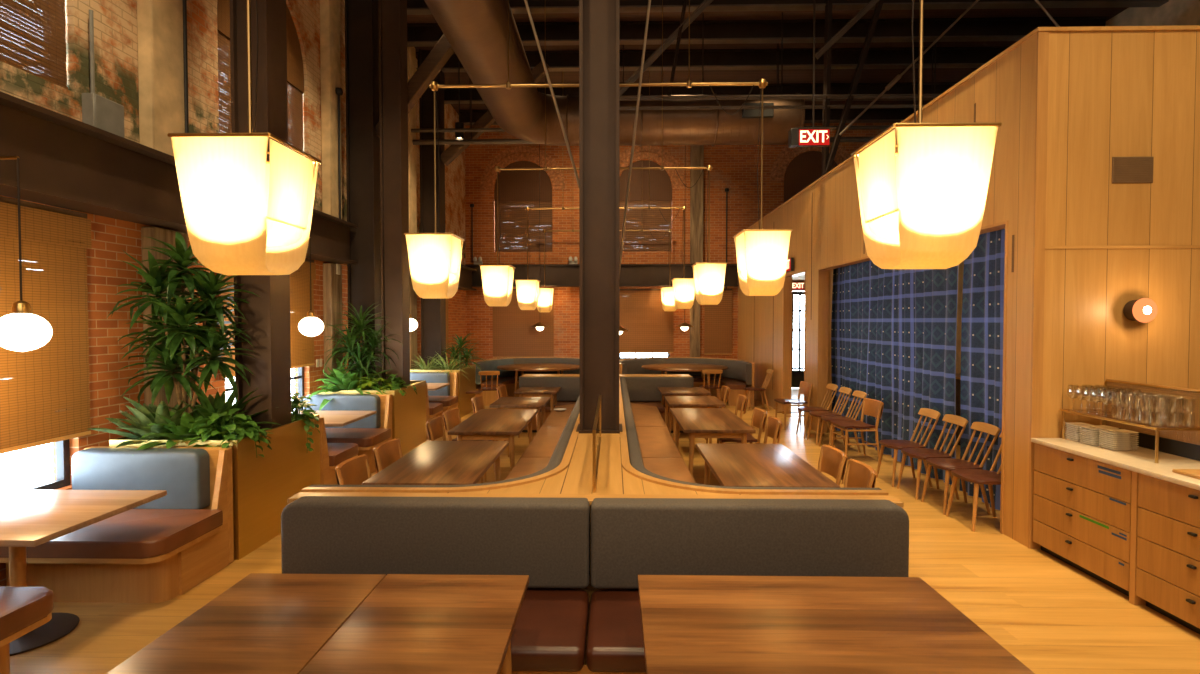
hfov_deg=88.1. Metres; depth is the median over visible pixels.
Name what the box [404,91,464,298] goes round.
lantern
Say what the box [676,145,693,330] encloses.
pendant
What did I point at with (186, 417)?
aglaonema
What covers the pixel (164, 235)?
timber post
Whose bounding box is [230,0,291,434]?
steel column
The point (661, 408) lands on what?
seat cushion
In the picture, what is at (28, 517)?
table
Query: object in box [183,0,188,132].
conduit
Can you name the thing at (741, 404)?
leather chair
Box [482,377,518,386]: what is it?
seat cushion
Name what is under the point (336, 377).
fern
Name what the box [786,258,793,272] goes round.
exit sign
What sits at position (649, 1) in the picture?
cable
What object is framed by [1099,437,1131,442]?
square plate
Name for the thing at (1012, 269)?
trim
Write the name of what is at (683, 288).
lantern
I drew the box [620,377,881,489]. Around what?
banquette
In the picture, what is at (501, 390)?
leather chair
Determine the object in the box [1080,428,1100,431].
square plate
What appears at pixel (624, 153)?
trim
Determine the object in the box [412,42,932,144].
ceiling pipe
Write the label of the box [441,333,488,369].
dracaena
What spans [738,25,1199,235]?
trim
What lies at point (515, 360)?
cushion
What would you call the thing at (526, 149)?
trim
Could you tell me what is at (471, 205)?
conduit
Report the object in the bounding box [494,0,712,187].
bar
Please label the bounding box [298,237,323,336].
globe pendant
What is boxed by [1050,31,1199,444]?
wall
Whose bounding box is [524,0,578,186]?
cable
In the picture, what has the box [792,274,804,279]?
ceiling
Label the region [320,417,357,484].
booth
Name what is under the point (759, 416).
leather chair
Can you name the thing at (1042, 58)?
trim
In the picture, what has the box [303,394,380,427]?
cushion
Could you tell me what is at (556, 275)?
steel beam
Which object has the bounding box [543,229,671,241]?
bar
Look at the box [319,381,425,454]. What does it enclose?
planter
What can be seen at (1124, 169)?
air vent
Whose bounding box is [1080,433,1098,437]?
square plate
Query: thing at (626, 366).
cushion
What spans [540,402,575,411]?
seat cushion
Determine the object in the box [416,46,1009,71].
roof beam
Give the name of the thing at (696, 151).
timber post
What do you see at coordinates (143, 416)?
aglaonema
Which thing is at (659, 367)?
round table
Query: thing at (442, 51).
knee brace
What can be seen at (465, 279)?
steel beam
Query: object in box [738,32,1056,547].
wall
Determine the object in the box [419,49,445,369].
steel column
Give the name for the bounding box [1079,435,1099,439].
square plate
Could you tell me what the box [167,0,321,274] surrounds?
lantern
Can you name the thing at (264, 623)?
dining table
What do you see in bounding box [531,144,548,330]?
pendant
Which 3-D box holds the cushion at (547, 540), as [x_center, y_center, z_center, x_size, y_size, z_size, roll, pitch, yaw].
[-0.869,1.093,3.306,1.626,0.445,0.135,0,1,1]
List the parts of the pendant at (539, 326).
cord, lamp shade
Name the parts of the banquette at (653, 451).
seat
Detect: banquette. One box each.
[309,377,579,487]
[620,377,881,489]
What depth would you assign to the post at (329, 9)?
8.71 m
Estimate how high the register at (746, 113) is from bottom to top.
0.240 m
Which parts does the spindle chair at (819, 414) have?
leg, leg, seat, crest rail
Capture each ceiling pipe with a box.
[411,43,935,131]
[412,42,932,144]
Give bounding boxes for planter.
[109,414,319,559]
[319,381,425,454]
[410,365,474,417]
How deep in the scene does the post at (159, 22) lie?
5.41 m
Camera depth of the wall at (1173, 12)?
10.14 m
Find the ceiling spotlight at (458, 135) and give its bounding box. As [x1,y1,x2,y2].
[455,59,463,138]
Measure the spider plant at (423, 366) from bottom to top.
0.623 m
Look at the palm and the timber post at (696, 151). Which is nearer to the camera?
the palm
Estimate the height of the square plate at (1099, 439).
0.014 m
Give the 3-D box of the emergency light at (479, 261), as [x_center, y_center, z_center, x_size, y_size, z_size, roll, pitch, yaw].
[-3.380,-2.105,17.154,0.250,0.220,0.144,0,1,1]
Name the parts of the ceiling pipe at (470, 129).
hanger rod, hanger rod, hanger rod, hanger rod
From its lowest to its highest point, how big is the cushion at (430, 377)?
0.450 m
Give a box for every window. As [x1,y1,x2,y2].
[25,439,69,489]
[225,367,303,409]
[619,353,669,359]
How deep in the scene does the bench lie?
3.22 m
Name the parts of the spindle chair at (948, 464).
leg, leg, seat, leg, leg, crest rail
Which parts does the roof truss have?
post, tie rod, tie rod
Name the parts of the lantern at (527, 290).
drop rod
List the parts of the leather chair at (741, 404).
leg, backrest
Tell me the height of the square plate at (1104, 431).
0.014 m
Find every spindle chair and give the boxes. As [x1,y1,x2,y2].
[478,371,499,399]
[699,369,722,407]
[744,369,772,410]
[796,384,837,438]
[807,387,851,444]
[819,390,866,451]
[876,408,940,486]
[897,414,967,499]
[921,422,999,514]
[946,432,1001,531]
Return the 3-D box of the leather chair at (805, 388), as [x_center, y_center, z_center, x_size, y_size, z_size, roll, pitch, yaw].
[3.433,1.198,10.921,0.575,0.806,0.485,0,1,-5]
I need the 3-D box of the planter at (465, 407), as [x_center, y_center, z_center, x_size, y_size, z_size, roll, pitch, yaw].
[-3.189,1.084,12.567,1.024,0.945,1.370,0,1,1]
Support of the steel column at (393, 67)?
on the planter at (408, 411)
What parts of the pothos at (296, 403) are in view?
stem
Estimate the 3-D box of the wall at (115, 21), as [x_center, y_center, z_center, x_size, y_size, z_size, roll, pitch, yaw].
[-4.061,-1.967,6.638,0.200,7.350,21.200,0,1,1]
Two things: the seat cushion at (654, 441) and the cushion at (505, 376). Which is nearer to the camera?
the seat cushion at (654, 441)
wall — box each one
[0,0,465,586]
[465,122,899,364]
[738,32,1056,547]
[828,269,832,424]
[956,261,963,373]
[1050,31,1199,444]
[1106,0,1199,25]
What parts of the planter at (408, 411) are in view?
panel, aisle panel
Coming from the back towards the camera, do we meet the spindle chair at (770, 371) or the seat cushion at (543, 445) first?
the spindle chair at (770, 371)
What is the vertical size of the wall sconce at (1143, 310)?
0.198 m
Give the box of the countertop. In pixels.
[1031,438,1199,490]
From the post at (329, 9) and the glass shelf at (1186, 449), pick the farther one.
the post at (329, 9)
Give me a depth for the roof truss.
9.98 m
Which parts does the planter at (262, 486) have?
panel, panel, aisle panel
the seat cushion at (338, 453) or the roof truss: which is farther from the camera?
the roof truss
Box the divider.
[301,374,888,495]
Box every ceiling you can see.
[407,7,1128,114]
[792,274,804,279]
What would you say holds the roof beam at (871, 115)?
attached to the ceiling at (791, 76)
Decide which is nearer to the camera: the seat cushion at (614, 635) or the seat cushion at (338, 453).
the seat cushion at (614, 635)
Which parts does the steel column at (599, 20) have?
plate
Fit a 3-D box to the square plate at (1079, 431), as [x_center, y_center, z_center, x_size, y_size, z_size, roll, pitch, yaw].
[3.847,0.753,4.817,0.150,0.014,0.150,0,1,3]
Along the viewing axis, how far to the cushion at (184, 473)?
4.64 m
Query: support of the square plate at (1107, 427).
on the square plate
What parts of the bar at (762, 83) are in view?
suspension rod, suspension rod, slack cord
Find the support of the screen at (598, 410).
on the divider
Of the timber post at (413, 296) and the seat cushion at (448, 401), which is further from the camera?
the timber post at (413, 296)
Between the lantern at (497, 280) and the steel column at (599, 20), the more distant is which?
the lantern at (497, 280)
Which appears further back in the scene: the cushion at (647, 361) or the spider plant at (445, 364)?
the cushion at (647, 361)
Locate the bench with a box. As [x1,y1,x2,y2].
[281,492,908,673]
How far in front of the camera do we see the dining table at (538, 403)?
8.50 m
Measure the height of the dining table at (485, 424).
0.751 m
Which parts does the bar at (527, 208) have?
suspension rod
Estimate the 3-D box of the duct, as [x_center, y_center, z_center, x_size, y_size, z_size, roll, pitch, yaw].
[0.719,-4.421,4.697,5.324,2.333,13.648,0,1,1]
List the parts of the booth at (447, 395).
seat, panel, panel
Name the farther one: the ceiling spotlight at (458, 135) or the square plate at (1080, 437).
the ceiling spotlight at (458, 135)
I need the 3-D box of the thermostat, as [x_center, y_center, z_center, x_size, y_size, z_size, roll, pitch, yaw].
[-3.771,-0.976,8.929,0.025,0.150,0.100,0,1,1]
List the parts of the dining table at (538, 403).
leg, leg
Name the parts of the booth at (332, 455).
panel, panel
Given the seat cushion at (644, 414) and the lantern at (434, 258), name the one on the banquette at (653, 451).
the seat cushion at (644, 414)
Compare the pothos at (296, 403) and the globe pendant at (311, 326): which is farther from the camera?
the globe pendant at (311, 326)
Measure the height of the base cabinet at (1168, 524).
0.888 m
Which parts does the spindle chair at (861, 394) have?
leg, leg, seat, leg, crest rail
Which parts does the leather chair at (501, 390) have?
backrest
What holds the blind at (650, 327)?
attached to the wall at (734, 166)
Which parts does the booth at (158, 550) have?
seat, panel, panel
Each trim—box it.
[480,146,565,189]
[620,146,685,188]
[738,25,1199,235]
[754,103,1013,389]
[770,142,850,180]
[782,221,1007,533]
[1028,31,1048,548]
[1045,245,1199,248]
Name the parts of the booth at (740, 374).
seat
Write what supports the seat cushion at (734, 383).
on the booth at (740, 374)
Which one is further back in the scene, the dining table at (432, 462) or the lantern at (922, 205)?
the dining table at (432, 462)
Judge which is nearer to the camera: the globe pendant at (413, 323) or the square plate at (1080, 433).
the square plate at (1080, 433)
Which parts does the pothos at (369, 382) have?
stem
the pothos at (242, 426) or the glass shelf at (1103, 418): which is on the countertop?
the glass shelf at (1103, 418)
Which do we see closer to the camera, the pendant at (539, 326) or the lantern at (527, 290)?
the lantern at (527, 290)
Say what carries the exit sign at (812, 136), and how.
hanging from the ceiling at (791, 76)
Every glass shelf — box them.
[1059,409,1199,462]
[1103,379,1199,460]
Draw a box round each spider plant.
[410,354,448,371]
[425,352,475,382]
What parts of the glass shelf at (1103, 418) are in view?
leg, leg, edge rail, leg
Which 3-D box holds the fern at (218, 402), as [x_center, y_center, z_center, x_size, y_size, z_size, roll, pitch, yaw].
[-3.297,0.658,5.307,1.046,0.597,1.114,0,1,1]
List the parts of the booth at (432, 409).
panel, panel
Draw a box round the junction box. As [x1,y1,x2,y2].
[82,9,124,137]
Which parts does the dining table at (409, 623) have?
leg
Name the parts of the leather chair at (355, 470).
leg, leg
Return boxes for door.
[791,291,804,387]
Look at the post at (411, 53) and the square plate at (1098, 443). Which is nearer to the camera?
the square plate at (1098, 443)
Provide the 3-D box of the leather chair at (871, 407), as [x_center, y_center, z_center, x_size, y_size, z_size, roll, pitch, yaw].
[3.522,1.261,8.467,0.575,0.806,0.485,0,1,-2]
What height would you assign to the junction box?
1.000 m
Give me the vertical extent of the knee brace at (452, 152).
2.085 m
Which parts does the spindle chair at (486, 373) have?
seat, crest rail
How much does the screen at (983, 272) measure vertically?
2.979 m
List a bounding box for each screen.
[593,395,600,491]
[831,260,957,484]
[959,229,1004,509]
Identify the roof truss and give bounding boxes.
[619,0,1059,174]
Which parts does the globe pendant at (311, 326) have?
globe, cord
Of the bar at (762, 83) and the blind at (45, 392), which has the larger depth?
the bar at (762, 83)
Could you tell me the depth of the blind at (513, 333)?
17.20 m
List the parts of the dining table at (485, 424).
leg, leg, leg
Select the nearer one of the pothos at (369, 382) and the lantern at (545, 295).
the pothos at (369, 382)
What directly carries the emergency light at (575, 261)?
attached to the wall at (734, 166)
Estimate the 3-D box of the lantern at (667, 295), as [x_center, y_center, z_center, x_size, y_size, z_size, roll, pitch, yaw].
[1.881,-1.788,16.674,0.494,2.195,0.526,0,1,1]
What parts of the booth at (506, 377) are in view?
seat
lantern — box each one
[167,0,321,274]
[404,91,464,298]
[479,172,514,305]
[515,211,539,309]
[537,233,553,311]
[660,232,676,310]
[672,210,694,308]
[692,171,726,304]
[733,88,792,295]
[851,0,1001,268]
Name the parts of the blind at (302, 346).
rail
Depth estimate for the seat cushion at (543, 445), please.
7.16 m
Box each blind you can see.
[0,0,67,88]
[0,196,91,453]
[217,0,303,155]
[220,258,315,378]
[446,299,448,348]
[493,289,553,357]
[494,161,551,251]
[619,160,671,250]
[619,289,673,352]
[704,289,732,354]
[784,151,837,201]
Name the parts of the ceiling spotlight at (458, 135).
stem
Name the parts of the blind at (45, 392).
head rail, rail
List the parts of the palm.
stem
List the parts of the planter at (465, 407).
panel, aisle panel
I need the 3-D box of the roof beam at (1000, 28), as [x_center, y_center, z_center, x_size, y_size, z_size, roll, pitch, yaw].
[2.692,-5.587,11.356,12.900,0.345,0.180,0,1,1]
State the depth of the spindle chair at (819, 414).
9.55 m
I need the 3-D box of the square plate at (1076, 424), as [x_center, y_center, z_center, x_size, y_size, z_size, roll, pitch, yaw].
[3.848,0.705,4.974,0.150,0.014,0.150,0,1,1]
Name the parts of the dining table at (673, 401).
leg, leg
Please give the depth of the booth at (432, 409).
10.00 m
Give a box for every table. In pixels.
[0,489,166,655]
[107,573,385,673]
[291,410,375,426]
[299,574,528,673]
[362,441,508,484]
[427,383,449,390]
[448,409,537,470]
[489,397,550,440]
[497,363,578,396]
[514,387,560,437]
[638,575,1034,673]
[642,364,727,395]
[657,387,710,439]
[664,396,725,440]
[670,408,755,476]
[696,443,839,486]
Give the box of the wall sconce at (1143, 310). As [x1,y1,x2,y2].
[1123,298,1157,322]
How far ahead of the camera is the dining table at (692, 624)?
2.27 m
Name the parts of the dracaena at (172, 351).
stem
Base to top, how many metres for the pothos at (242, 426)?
0.449 m
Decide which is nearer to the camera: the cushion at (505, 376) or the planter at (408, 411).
the planter at (408, 411)
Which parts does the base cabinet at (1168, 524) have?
drawer, drawer, drawer, drawer, pull, pull, pull, pull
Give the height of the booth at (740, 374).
0.950 m
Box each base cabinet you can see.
[1033,443,1145,604]
[1136,473,1199,633]
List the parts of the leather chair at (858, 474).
leg, leg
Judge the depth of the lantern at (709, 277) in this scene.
9.69 m
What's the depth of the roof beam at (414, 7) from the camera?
10.14 m
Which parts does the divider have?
curved edge trim, curved edge trim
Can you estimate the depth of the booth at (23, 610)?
3.08 m
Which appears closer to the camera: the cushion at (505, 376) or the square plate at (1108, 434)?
the square plate at (1108, 434)
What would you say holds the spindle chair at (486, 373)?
on the floor
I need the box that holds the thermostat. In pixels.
[336,264,339,274]
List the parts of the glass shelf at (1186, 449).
rail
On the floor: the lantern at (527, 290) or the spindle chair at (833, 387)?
the spindle chair at (833, 387)
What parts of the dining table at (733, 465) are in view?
leg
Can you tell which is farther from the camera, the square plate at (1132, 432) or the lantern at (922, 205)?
the square plate at (1132, 432)
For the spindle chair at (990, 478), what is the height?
0.855 m
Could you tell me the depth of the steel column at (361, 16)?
9.13 m
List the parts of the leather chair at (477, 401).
backrest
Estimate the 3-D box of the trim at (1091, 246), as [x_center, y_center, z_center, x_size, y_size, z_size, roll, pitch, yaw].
[6.345,-0.732,5.007,5.523,0.025,0.008,0,1,1]
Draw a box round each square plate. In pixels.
[1065,422,1094,426]
[1079,429,1098,433]
[1079,431,1098,435]
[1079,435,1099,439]
[1080,426,1105,430]
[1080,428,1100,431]
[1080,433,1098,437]
[1080,437,1099,441]
[1080,439,1099,443]
[1080,440,1099,445]
[1087,425,1118,428]
[1098,443,1130,448]
[1099,432,1131,436]
[1099,433,1131,438]
[1099,435,1131,440]
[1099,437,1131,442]
[1099,439,1131,444]
[1099,441,1131,446]
[1099,445,1131,450]
[1100,430,1131,434]
[1105,429,1138,433]
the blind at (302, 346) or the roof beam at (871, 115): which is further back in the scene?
the roof beam at (871, 115)
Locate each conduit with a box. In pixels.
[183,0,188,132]
[335,87,342,218]
[470,204,473,262]
[725,188,728,288]
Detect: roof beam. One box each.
[407,0,1168,14]
[407,16,1108,46]
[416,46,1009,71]
[444,82,957,103]
[460,108,917,124]
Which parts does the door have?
kick panel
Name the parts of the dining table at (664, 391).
leg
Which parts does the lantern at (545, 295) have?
drop rod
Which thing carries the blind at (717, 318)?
attached to the wall at (734, 166)
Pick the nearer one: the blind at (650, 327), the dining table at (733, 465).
the dining table at (733, 465)
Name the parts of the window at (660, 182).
slat panel, rail, rail, arched panel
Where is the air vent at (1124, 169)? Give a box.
[1112,157,1153,182]
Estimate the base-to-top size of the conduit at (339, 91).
1.930 m
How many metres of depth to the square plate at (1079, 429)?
4.80 m
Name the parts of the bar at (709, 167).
suspension rod, suspension rod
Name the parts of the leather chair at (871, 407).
leg, leg, seat, rail, leg, backrest, leg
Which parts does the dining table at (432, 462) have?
leg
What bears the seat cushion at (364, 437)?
on the booth at (368, 432)
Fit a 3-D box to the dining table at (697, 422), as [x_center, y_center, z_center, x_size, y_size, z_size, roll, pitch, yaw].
[1.262,1.319,7.252,0.740,0.751,1.620,0,1,1]
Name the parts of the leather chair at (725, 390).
leg, backrest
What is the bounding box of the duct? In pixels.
[424,0,804,146]
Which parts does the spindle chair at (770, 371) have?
leg, seat, leg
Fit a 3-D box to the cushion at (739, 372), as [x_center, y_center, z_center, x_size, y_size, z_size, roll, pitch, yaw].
[3.202,0.796,14.598,0.412,0.455,2.067,0,2,-12]
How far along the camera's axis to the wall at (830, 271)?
10.82 m
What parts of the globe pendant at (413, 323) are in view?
cord, globe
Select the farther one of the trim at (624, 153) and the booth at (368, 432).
the trim at (624, 153)
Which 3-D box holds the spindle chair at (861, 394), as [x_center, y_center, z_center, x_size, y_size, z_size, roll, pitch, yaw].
[3.561,1.222,9.082,0.572,0.855,0.464,0,1,1]
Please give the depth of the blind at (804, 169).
17.02 m
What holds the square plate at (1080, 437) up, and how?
on the square plate at (1080, 439)
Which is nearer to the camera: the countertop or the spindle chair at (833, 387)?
the countertop
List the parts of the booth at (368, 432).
panel, seat, panel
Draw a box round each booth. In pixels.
[0,446,233,602]
[0,586,53,673]
[303,394,391,472]
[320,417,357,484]
[410,372,457,423]
[426,383,442,438]
[473,357,579,405]
[619,357,754,406]
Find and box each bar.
[429,0,767,114]
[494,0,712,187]
[525,71,686,222]
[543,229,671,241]
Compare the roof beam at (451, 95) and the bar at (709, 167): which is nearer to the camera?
the bar at (709, 167)
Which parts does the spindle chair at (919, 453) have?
leg, leg, seat, leg, leg, crest rail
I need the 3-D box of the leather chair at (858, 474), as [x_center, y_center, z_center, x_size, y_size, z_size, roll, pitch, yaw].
[1.742,1.359,4.658,0.575,0.806,0.485,0,1,4]
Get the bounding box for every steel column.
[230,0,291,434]
[345,0,381,385]
[378,0,409,389]
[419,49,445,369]
[576,0,622,433]
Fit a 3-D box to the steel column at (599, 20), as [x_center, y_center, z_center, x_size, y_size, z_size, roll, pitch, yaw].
[-0.002,-2.386,5.562,0.410,6.457,0.400,0,1,1]
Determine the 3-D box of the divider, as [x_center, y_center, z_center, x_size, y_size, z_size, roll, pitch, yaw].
[0.036,1.233,7.500,3.360,0.908,8.070,0,1,1]
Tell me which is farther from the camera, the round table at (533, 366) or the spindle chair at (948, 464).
the round table at (533, 366)
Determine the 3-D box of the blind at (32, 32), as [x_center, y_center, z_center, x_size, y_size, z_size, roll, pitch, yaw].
[-4.073,-3.058,3.789,0.037,2.419,1.818,0,1,1]
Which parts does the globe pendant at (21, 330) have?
bracket arm, cord, globe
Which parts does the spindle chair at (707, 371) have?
seat, crest rail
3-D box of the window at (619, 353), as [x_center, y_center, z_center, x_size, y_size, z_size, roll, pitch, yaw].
[1.228,-0.316,17.296,1.430,1.900,0.060,0,1,1]
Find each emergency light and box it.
[473,257,482,263]
[569,257,577,263]
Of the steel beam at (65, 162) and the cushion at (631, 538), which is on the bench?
the cushion at (631, 538)
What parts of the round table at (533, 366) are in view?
leg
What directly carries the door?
in the wall at (734, 166)
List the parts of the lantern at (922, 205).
lamp cord, drop rod, frame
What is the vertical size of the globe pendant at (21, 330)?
1.153 m
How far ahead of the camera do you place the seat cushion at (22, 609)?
3.11 m
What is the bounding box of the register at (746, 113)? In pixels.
[742,103,773,117]
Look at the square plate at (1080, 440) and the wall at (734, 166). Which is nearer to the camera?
the square plate at (1080, 440)
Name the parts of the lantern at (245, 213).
frame, drop rod, lamp cord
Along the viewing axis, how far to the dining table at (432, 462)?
4.92 m
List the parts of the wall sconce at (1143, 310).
bulb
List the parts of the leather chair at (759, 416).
seat, leg, backrest, leg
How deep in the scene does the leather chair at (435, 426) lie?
6.89 m
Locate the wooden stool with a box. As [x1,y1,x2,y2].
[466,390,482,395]
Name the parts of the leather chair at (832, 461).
leg, leg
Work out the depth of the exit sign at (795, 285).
16.92 m
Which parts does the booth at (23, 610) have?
seat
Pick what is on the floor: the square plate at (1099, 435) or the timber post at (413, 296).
the timber post at (413, 296)
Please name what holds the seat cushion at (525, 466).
on the banquette at (545, 452)
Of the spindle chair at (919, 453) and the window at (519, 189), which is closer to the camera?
the spindle chair at (919, 453)
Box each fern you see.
[148,381,280,449]
[309,358,391,410]
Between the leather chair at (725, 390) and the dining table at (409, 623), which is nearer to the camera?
the dining table at (409, 623)
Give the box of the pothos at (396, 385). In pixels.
[381,374,416,395]
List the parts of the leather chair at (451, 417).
leg, backrest, seat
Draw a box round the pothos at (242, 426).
[183,408,272,457]
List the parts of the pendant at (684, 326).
lamp shade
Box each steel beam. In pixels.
[0,91,357,263]
[458,264,476,289]
[465,264,737,286]
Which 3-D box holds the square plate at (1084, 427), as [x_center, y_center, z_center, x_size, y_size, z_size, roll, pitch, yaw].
[3.847,0.709,4.815,0.150,0.014,0.150,0,1,2]
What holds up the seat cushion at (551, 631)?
on the bench
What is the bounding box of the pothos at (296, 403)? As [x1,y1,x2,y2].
[291,392,319,450]
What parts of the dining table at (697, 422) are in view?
leg, leg, leg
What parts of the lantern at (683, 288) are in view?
drop rod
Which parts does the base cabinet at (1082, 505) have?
drawer, drawer, drawer, drawer, cabinet stile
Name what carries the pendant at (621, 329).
hanging from the ceiling at (791, 76)
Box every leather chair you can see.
[335,454,370,484]
[373,438,402,472]
[426,416,482,482]
[443,408,494,481]
[471,395,514,456]
[497,385,527,428]
[706,394,747,442]
[717,407,766,443]
[719,385,729,407]
[725,416,781,443]
[774,381,812,429]
[818,444,846,485]
[830,398,883,457]
[843,458,876,487]
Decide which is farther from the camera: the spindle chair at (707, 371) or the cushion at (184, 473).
the spindle chair at (707, 371)
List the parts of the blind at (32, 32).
rail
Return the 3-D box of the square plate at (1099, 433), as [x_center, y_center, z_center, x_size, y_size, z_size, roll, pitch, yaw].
[3.857,0.743,4.642,0.150,0.014,0.150,0,1,1]
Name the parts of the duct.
hanger rod, hanger rod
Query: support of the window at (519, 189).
attached to the wall at (734, 166)
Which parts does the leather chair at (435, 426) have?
leg, backrest, leg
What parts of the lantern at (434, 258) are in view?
frame, drop rod, lamp cord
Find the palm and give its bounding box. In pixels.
[323,302,403,390]
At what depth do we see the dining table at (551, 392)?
9.98 m
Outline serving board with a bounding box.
[1172,469,1199,478]
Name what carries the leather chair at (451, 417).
on the floor
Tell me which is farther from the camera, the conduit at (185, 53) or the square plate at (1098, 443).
the conduit at (185, 53)
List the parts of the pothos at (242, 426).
stem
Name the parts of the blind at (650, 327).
head rail, rail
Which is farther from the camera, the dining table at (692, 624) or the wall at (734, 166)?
the wall at (734, 166)
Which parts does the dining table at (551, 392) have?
leg, leg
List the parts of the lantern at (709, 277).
lamp cord, drop rod, frame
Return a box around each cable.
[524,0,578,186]
[619,0,650,277]
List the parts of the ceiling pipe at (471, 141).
hanger rod, hanger rod, hanger rod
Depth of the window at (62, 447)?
4.71 m
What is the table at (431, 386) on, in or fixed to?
on the floor
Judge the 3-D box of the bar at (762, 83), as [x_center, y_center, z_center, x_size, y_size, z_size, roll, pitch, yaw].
[-0.025,-3.955,6.352,3.480,3.359,0.088,0,1,1]
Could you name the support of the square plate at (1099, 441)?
on the square plate at (1098, 443)
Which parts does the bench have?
seat, panel, rail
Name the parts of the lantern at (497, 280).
frame, drop rod, lamp cord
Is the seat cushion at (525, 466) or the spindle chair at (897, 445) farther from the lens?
the spindle chair at (897, 445)
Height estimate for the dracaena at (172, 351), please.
1.828 m
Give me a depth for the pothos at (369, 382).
8.42 m
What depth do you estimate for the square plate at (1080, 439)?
4.78 m
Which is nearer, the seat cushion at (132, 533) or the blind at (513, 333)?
the seat cushion at (132, 533)
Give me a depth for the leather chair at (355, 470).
4.86 m
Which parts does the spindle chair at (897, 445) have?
leg, leg, seat, leg, leg, crest rail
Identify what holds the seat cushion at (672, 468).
on the banquette at (653, 451)
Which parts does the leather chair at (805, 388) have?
leg, seat, leg, backrest, leg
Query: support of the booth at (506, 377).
on the floor
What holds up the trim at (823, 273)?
attached to the wall at (1004, 92)
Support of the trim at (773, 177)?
attached to the wall at (734, 166)
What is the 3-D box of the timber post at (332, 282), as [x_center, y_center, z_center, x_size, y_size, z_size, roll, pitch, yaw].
[-3.848,0.299,8.948,0.128,2.700,0.350,0,1,1]
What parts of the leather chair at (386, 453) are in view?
leg, leg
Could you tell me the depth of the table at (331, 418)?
7.34 m
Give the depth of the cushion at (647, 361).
15.75 m
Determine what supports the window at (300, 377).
in the wall at (115, 21)
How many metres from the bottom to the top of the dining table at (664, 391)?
0.751 m
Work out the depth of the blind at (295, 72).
7.91 m
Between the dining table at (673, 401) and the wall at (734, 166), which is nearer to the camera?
the dining table at (673, 401)
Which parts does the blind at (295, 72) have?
rail, arched panel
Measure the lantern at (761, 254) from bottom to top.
2.195 m
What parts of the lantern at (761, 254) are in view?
lamp cord, drop rod, frame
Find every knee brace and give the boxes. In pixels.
[376,34,453,137]
[441,61,548,165]
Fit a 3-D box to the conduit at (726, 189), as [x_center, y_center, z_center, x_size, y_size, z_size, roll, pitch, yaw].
[3.479,-2.520,17.041,0.120,3.120,0.120,0,1,1]
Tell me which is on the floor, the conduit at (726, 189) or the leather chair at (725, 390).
the leather chair at (725, 390)
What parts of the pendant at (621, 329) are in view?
cord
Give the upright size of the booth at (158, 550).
0.905 m
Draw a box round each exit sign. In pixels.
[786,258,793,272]
[788,0,834,147]
[792,282,803,289]
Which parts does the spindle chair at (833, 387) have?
leg, leg, seat, crest rail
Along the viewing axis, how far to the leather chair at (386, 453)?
5.51 m
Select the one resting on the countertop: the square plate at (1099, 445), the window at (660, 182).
the square plate at (1099, 445)
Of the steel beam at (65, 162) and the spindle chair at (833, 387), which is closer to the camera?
the steel beam at (65, 162)
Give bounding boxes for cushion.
[0,509,222,558]
[0,586,53,640]
[71,448,209,508]
[281,496,589,587]
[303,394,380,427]
[325,428,390,446]
[327,443,357,465]
[410,372,449,395]
[428,396,457,406]
[429,403,442,414]
[475,358,513,383]
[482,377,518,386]
[505,457,550,479]
[511,590,588,671]
[513,358,576,375]
[520,426,564,457]
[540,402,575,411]
[541,404,574,426]
[576,359,579,373]
[586,590,645,672]
[591,498,908,588]
[619,359,643,373]
[631,403,666,426]
[634,403,668,412]
[635,426,682,457]
[642,458,694,482]
[644,358,711,376]
[694,377,746,389]
[712,359,751,384]
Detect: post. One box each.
[137,0,184,155]
[141,227,189,410]
[320,0,341,218]
[323,263,342,385]
[407,47,416,232]
[410,279,416,368]
[690,145,703,263]
[690,294,699,356]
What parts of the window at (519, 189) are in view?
arched panel, slat panel, rail, rail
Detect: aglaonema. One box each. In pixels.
[89,397,210,447]
[136,404,235,449]
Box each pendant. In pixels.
[0,156,52,351]
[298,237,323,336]
[409,271,417,330]
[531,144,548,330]
[619,146,628,334]
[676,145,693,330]
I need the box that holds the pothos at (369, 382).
[357,374,392,393]
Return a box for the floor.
[10,388,1199,673]
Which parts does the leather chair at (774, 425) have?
leg, backrest, leg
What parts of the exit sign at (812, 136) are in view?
stem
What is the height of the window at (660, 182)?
2.509 m
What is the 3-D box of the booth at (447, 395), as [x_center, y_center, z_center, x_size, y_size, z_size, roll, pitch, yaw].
[-3.252,1.134,11.411,1.180,0.905,0.895,0,1,1]
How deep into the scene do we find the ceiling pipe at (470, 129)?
12.11 m
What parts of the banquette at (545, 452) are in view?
seat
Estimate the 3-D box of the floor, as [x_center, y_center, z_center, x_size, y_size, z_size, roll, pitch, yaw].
[2.293,1.804,6.852,13.700,0.200,21.700,0,1,1]
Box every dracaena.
[107,231,259,415]
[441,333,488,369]
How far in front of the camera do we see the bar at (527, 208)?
13.35 m
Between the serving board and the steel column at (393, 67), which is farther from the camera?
the steel column at (393, 67)

